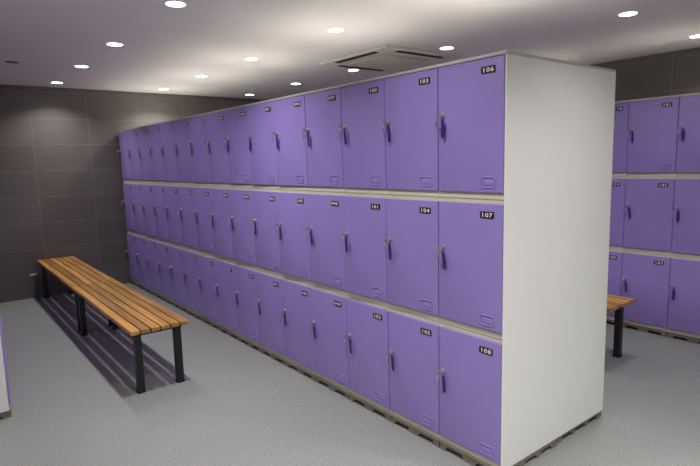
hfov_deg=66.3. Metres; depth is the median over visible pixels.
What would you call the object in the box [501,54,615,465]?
end panel
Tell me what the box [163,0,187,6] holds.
recessed light
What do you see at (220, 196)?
locker
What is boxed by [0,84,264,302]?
wall
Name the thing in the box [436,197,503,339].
locker
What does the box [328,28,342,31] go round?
diffuser
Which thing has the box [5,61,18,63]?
ceiling sensor
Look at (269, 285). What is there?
locker
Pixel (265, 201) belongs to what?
locker
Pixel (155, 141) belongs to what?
locker
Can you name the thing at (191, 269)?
locker
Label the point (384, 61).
grille
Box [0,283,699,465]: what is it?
floor
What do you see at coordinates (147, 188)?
locker
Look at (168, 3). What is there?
diffuser
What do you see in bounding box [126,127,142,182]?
locker
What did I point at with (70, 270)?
bench
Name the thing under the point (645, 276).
locker
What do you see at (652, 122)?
locker
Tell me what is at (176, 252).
locker
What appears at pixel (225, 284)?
locker
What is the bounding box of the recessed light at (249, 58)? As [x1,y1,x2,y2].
[244,57,258,60]
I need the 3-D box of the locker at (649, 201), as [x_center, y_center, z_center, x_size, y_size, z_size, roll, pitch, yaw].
[2.638,-0.169,4.577,0.537,0.636,0.381,-7,10,-38]
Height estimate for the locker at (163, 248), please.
0.681 m
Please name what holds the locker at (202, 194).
on the locker at (206, 263)
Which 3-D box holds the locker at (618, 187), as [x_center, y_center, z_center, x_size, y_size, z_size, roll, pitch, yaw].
[2.403,-0.203,4.876,0.532,0.636,0.381,-7,10,-38]
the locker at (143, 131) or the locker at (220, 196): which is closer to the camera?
the locker at (220, 196)
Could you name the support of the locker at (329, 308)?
on the floor
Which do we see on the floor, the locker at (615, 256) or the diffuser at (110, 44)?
the locker at (615, 256)
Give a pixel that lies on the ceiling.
(166, 47)
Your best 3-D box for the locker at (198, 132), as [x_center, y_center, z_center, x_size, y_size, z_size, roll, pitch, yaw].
[-1.183,-0.765,4.965,0.535,0.634,0.381,-7,10,-38]
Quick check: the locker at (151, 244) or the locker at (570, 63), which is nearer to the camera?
the locker at (570, 63)
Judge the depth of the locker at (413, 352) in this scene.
2.90 m
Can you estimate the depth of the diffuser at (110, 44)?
4.14 m
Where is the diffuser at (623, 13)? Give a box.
[619,12,636,15]
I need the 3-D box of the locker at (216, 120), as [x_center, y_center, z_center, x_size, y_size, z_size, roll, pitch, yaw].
[-0.944,-0.731,4.668,0.532,0.634,0.381,-7,10,-38]
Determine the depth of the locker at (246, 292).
4.40 m
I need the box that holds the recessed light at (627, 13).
[617,11,639,16]
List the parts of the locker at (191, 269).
door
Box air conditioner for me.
[319,45,460,72]
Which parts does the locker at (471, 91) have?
door, number plate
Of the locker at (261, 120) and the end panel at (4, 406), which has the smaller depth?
the end panel at (4, 406)
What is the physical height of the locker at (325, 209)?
0.636 m
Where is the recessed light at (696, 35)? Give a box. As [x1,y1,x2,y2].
[688,34,699,37]
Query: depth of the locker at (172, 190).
5.50 m
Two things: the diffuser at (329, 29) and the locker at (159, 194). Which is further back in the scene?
the locker at (159, 194)
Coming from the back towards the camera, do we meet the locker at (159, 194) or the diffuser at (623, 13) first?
the locker at (159, 194)
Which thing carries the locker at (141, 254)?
on the floor
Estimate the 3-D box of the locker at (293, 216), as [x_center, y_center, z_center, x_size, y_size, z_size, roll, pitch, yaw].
[-0.218,0.000,3.858,0.538,0.636,0.381,-7,10,-38]
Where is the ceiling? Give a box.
[0,0,699,99]
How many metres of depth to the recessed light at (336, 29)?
3.86 m
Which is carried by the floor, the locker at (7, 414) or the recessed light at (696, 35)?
the locker at (7, 414)
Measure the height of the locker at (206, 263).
0.681 m
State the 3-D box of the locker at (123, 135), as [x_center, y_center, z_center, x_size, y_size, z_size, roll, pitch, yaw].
[-2.604,-0.967,6.751,0.531,0.634,0.381,-7,10,-38]
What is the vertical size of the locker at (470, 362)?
0.681 m
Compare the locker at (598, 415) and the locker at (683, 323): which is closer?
the locker at (598, 415)
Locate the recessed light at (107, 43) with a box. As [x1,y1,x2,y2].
[105,42,123,45]
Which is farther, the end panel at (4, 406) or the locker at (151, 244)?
the locker at (151, 244)
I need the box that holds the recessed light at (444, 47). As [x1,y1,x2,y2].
[439,46,454,49]
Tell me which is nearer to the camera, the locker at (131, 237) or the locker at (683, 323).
the locker at (683, 323)
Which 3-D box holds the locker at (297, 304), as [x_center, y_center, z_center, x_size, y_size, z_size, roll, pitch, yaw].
[-0.199,0.653,3.948,0.531,0.681,0.381,-7,10,-38]
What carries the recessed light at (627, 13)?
in the ceiling
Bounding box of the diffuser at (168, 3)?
[166,1,184,6]
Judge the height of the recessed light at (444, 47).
0.004 m
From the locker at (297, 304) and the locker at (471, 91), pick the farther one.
the locker at (297, 304)
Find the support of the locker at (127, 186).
on the locker at (131, 237)
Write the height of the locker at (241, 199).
0.636 m
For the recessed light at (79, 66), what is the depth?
5.01 m
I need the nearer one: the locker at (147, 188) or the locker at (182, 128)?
the locker at (182, 128)
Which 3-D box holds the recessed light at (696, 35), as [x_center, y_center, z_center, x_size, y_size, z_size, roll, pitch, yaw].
[2.841,-1.610,4.383,0.138,0.004,0.138,-7,10,-38]
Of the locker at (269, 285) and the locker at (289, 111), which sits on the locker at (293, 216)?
the locker at (289, 111)
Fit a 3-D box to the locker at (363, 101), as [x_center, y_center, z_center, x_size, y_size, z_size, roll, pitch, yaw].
[0.243,-0.562,3.181,0.531,0.634,0.381,-7,10,-38]
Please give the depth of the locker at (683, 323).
4.29 m
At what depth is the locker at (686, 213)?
4.21 m
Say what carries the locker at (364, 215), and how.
on the locker at (367, 336)
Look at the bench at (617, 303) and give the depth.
3.98 m
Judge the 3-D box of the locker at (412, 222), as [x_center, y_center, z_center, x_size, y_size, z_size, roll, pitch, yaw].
[0.495,0.101,2.967,0.534,0.636,0.381,-7,10,-38]
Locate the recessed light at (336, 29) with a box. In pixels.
[327,27,344,31]
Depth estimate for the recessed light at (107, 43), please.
4.14 m
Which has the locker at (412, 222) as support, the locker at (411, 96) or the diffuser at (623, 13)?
the locker at (411, 96)
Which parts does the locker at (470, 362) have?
door, number plate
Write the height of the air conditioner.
0.034 m
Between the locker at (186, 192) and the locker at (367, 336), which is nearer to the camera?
the locker at (367, 336)
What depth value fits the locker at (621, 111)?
4.55 m
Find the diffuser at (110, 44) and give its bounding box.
[107,43,121,45]
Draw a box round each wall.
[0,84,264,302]
[591,47,699,100]
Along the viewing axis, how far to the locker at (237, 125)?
4.23 m
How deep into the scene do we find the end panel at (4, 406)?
3.25 m
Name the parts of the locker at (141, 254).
door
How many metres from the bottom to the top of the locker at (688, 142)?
0.634 m
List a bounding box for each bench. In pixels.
[37,256,114,332]
[71,280,188,393]
[607,294,634,357]
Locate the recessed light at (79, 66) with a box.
[74,65,89,67]
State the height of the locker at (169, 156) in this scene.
0.634 m
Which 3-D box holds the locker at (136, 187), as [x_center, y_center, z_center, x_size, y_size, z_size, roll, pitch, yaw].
[-2.351,-0.304,6.538,0.532,0.636,0.381,-7,10,-38]
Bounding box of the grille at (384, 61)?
[349,54,429,68]
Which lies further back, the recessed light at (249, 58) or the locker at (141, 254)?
the locker at (141, 254)
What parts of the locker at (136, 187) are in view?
door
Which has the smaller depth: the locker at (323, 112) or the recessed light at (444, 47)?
the locker at (323, 112)
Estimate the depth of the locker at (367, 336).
3.20 m
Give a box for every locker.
[0,312,11,418]
[117,129,131,181]
[121,182,136,233]
[125,232,140,287]
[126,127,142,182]
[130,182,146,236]
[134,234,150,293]
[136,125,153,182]
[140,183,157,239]
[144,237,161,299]
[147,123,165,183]
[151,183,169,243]
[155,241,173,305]
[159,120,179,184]
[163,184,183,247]
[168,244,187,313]
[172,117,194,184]
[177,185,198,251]
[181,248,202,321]
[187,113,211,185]
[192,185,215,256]
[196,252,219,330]
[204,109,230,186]
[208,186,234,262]
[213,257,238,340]
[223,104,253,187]
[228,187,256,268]
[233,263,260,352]
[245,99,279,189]
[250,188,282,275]
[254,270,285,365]
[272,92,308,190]
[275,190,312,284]
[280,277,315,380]
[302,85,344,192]
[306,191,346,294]
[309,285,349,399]
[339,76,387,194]
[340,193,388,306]
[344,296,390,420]
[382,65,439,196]
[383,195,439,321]
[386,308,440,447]
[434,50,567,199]
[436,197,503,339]
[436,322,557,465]
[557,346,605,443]
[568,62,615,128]
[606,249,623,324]
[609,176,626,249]
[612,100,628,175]
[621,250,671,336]
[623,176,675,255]
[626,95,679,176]
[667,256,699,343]
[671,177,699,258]
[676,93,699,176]
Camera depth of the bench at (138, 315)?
3.88 m
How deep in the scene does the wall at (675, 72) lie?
5.16 m
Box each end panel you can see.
[0,335,8,412]
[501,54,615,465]

